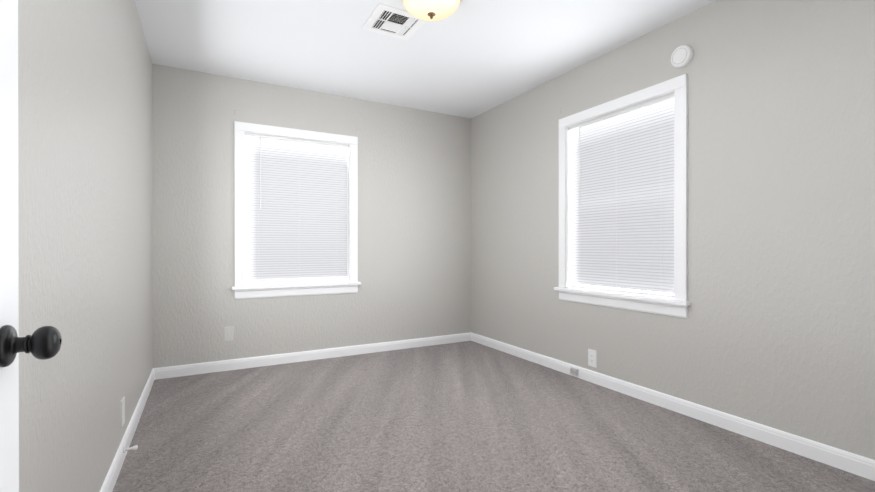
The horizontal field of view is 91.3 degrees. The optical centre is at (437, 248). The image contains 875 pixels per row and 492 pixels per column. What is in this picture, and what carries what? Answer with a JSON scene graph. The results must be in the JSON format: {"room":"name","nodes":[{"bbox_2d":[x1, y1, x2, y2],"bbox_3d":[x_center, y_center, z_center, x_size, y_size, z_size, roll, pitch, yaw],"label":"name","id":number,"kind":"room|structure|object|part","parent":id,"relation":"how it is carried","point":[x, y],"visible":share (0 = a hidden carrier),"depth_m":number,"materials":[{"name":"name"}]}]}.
{"room":"empty bedroom","nodes":[
{"label":"empty bedroom","id":0,"kind":"room"},
{"bbox_2d":[18,0,152,491],"bbox_3d":[-0.990,-0.206,0.929,0.140,2.460,5.670,0,0,-29],"label":"wall","id":1,"kind":"structure","parent":0,"point":[85,177],"depth_m":1.42,"materials":[{"name":"grey paint"}]},
{"bbox_2d":[121,396,124,427],"bbox_3d":[-1.541,0.800,2.095,0.008,0.130,0.079,0,0,-29],"label":"electrical outlet plate","id":2,"kind":"object","parent":1,"relation":"attached to","point":[122,411],"visible":1,"depth_m":2.09,"materials":[{"name":"white plastic"}]},
{"bbox_2d":[100,368,155,491],"bbox_3d":[-1.249,0.979,1.565,0.014,0.088,4.030,0,0,-29],"label":"baseboard","id":3,"kind":"structure","parent":1,"relation":"attached to","point":[110,480],"depth_m":2.15,"materials":[{"name":"white paint"}]},
{"bbox_2d":[123,445,137,452],"bbox_3d":[-1.474,0.960,2.052,0.056,0.026,0.026,0,0,-29],"label":"door stop","id":4,"kind":"object","parent":3,"relation":"attached to","point":[131,448],"visible":1,"depth_m":2.05,"materials":[{"name":"white plastic"}]},
{"bbox_2d":[152,64,470,367],"bbox_3d":[-0.956,-0.212,4.098,3.235,2.460,0.140,0,0,-29],"label":"wall","id":5,"kind":"structure","parent":0,"point":[414,222],"depth_m":3.88,"materials":[{"name":"grey paint"}]},
{"bbox_2d":[224,327,233,340],"bbox_3d":[-1.746,0.714,3.581,0.070,0.115,0.014,0,0,-29],"label":"electrical outlet plate","id":6,"kind":"object","parent":5,"relation":"attached to","point":[228,333],"visible":1,"depth_m":3.58,"materials":[{"name":"grey plastic"}]},
{"bbox_2d":[234,121,357,298],"bbox_3d":[-1.272,-0.323,3.914,1.070,1.496,0.160,0,0,-29],"label":"window","id":7,"kind":"structure","parent":5,"relation":"in","point":[308,219],"depth_m":3.87,"materials":[{"name":"white paint"}]},
{"bbox_3d":[-1.238,0.386,3.854,1.070,0.078,0.020,0,0,-29],"label":"rear window apron","id":8,"kind":"part","parent":7,"relation":"part of","materials":[{"name":"white wood"}]},
{"bbox_3d":[-1.288,-0.341,3.945,0.930,1.320,0.050,0,0,-29],"label":"rear window sash","id":9,"kind":"part","parent":7,"relation":"part of","materials":[{"name":"white plastic"}]},
{"bbox_3d":[-1.256,-0.343,3.894,0.888,1.256,0.026,0,0,-29],"label":"rear window blind bottom rail","id":10,"kind":"part","parent":7,"relation":"part of","materials":[{"name":"white plastic"}]},
{"bbox_2d":[245,133,348,147],"bbox_3d":[-1.260,-0.984,3.892,0.928,0.033,0.034,0,0,-29],"label":"blind headrail","id":11,"kind":"object","parent":7,"relation":"attached to","point":[294,139],"visible":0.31,"depth_m":3.87,"materials":[{"name":"white plastic"}]},
{"bbox_2d":[260,137,260,208],"bbox_3d":[-1.539,-0.656,3.714,0.011,0.630,0.023,0,0,-29],"label":"blind wand","id":12,"kind":"object","parent":11,"relation":"hanging from","point":[260,172],"visible":0.96,"depth_m":3.71,"materials":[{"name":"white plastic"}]},
{"bbox_3d":[-1.251,-0.242,3.926,0.878,1.118,0.006,0,0,-29],"label":"foil panel","id":13,"kind":"part","parent":7,"relation":"part of","materials":[{"name":"white plastic"}]},
{"bbox_2d":[232,281,360,289],"bbox_3d":[-1.264,0.334,3.902,1.114,0.030,0.190,0,0,-29],"label":"window stool","id":14,"kind":"structure","parent":5,"relation":"attached to","point":[275,286],"depth_m":3.80,"materials":[{"name":"white paint"}]},
{"bbox_2d":[156,332,471,379],"bbox_3d":[-0.913,0.974,4.036,2.910,0.088,0.014,0,0,-29],"label":"baseboard","id":15,"kind":"structure","parent":5,"relation":"attached to","point":[259,361],"depth_m":3.85,"materials":[{"name":"white paint"}]},
{"bbox_2d":[134,0,714,117],"bbox_3d":[0.402,-1.497,1.607,3.235,0.120,5.810,0,0,-29],"label":"ceiling","id":16,"kind":"structure","parent":0,"point":[470,58],"depth_m":3.00,"materials":[{"name":"white paint"}]},
{"bbox_2d":[362,3,425,39],"bbox_3d":[-0.273,-1.435,2.725,0.325,0.009,0.325,0,0,-29],"label":"ceiling vent","id":17,"kind":"object","parent":16,"relation":"in","point":[387,20],"visible":0.98,"depth_m":2.72,"materials":[{"name":"white metal"}]},
{"bbox_2d":[402,0,460,20],"bbox_3d":[-0.034,-1.367,2.411,0.348,0.144,0.348,0,0,-29],"label":"flush-mount light","id":18,"kind":"object","parent":16,"relation":"attached to","point":[431,10],"visible":1,"depth_m":2.38,"materials":[{"name":"beige glass"}]},
{"bbox_2d":[113,341,874,491],"bbox_3d":[0.402,1.083,1.611,3.235,0.120,5.810,0,0,-29],"label":"floor","id":19,"kind":"structure","parent":0,"point":[468,416],"depth_m":2.31,"materials":[{"name":"carpet"}]},
{"bbox_2d":[471,0,874,459],"bbox_3d":[1.401,-0.210,3.008,0.140,2.460,4.310,0,0,-29],"label":"wall","id":20,"kind":"structure","parent":0,"point":[775,329],"depth_m":2.36,"materials":[{"name":"grey paint"}]},
{"bbox_2d":[570,367,578,375],"bbox_3d":[1.085,0.974,3.390,0.025,0.048,0.067,0,0,-29],"label":"box","id":21,"kind":"object","parent":20,"relation":"attached to","point":[574,371],"visible":0.98,"depth_m":3.37,"materials":[{"name":"grey plastic"}]},
{"bbox_2d":[588,349,596,367],"bbox_3d":[1.181,0.835,3.260,0.009,0.128,0.079,0,0,-29],"label":"outlet","id":22,"kind":"object","parent":20,"relation":"attached to","point":[592,358],"visible":1,"depth_m":3.25,"materials":[{"name":"white plastic"}]},
{"bbox_2d":[558,74,687,317],"bbox_3d":[1.330,-0.322,3.119,0.160,1.496,1.070,0,0,-29],"label":"window","id":23,"kind":"structure","parent":20,"relation":"in","point":[650,253],"depth_m":3.02,"materials":[{"name":"white paint"}]},
{"bbox_2d":[568,92,673,130],"bbox_3d":[1.309,-0.982,3.106,0.034,0.033,0.928,0,0,-29],"label":"blind headrail","id":24,"kind":"object","parent":23,"relation":"attached to","point":[634,107],"visible":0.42,"depth_m":3.05,"materials":[{"name":"white plastic"}]},
{"bbox_2d":[579,126,581,205],"bbox_3d":[1.130,-0.655,3.385,0.023,0.630,0.011,0,0,-29],"label":"blind wand","id":25,"kind":"object","parent":24,"relation":"hanging from","point":[579,164],"visible":0.96,"depth_m":3.38,"materials":[{"name":"white plastic"}]},
{"bbox_2d":[554,287,690,305],"bbox_3d":[1.317,0.335,3.112,0.190,0.030,1.114,0,0,-29],"label":"stool","id":26,"kind":"object","parent":23,"relation":"attached to","point":[654,299],"visible":0.88,"depth_m":2.97,"materials":[{"name":"white paint"}]},
{"bbox_3d":[1.310,-0.328,3.103,0.026,1.284,0.888,0,0,-29],"label":"side window blind bottom rail","id":27,"kind":"part","parent":23,"relation":"part of","materials":[{"name":"white plastic"}]},
{"bbox_3d":[1.268,0.387,3.086,0.020,0.078,1.070,0,0,-29],"label":"side window apron","id":28,"kind":"part","parent":23,"relation":"part of","materials":[{"name":"white wood"}]},
{"bbox_3d":[1.361,-0.340,3.135,0.050,1.320,0.930,0,0,-29],"label":"side window sash","id":29,"kind":"part","parent":23,"relation":"part of","materials":[{"name":"white plastic"}]},
{"bbox_2d":[472,333,874,480],"bbox_3d":[1.334,0.976,2.974,0.014,0.088,4.030,0,0,-29],"label":"baseboard","id":30,"kind":"structure","parent":20,"relation":"attached to","point":[856,464],"depth_m":2.46,"materials":[{"name":"white paint"}]},
{"bbox_2d":[670,45,692,67],"bbox_3d":[1.501,-1.184,2.636,0.039,0.132,0.132,0,0,-29],"label":"smoke detector","id":31,"kind":"object","parent":20,"relation":"attached to","point":[681,56],"visible":1,"depth_m":2.62,"materials":[{"name":"white plastic"}]},
{"bbox_3d":[1.041,-0.205,0.437,3.235,2.460,0.140,0,0,-29],"label":"wall","id":32,"kind":"structure","parent":0,"visible":0},
{"bbox_2d":[0,0,18,491],"bbox_3d":[-0.406,0.000,0.223,0.035,2.028,0.860,0,0,-29],"label":"door","id":33,"kind":"structure","parent":32,"relation":"in","point":[9,378],"depth_m":0.58,"materials":[{"name":"white paint"}]},
{"bbox_2d":[0,325,61,366],"bbox_3d":[-0.595,0.128,0.569,0.151,0.056,0.090,0,0,-29],"label":"door knob","id":34,"kind":"object","parent":33,"relation":"attached to","point":[43,343],"depth_m":0.56,"materials":[{"name":"black metal"}]}
]}

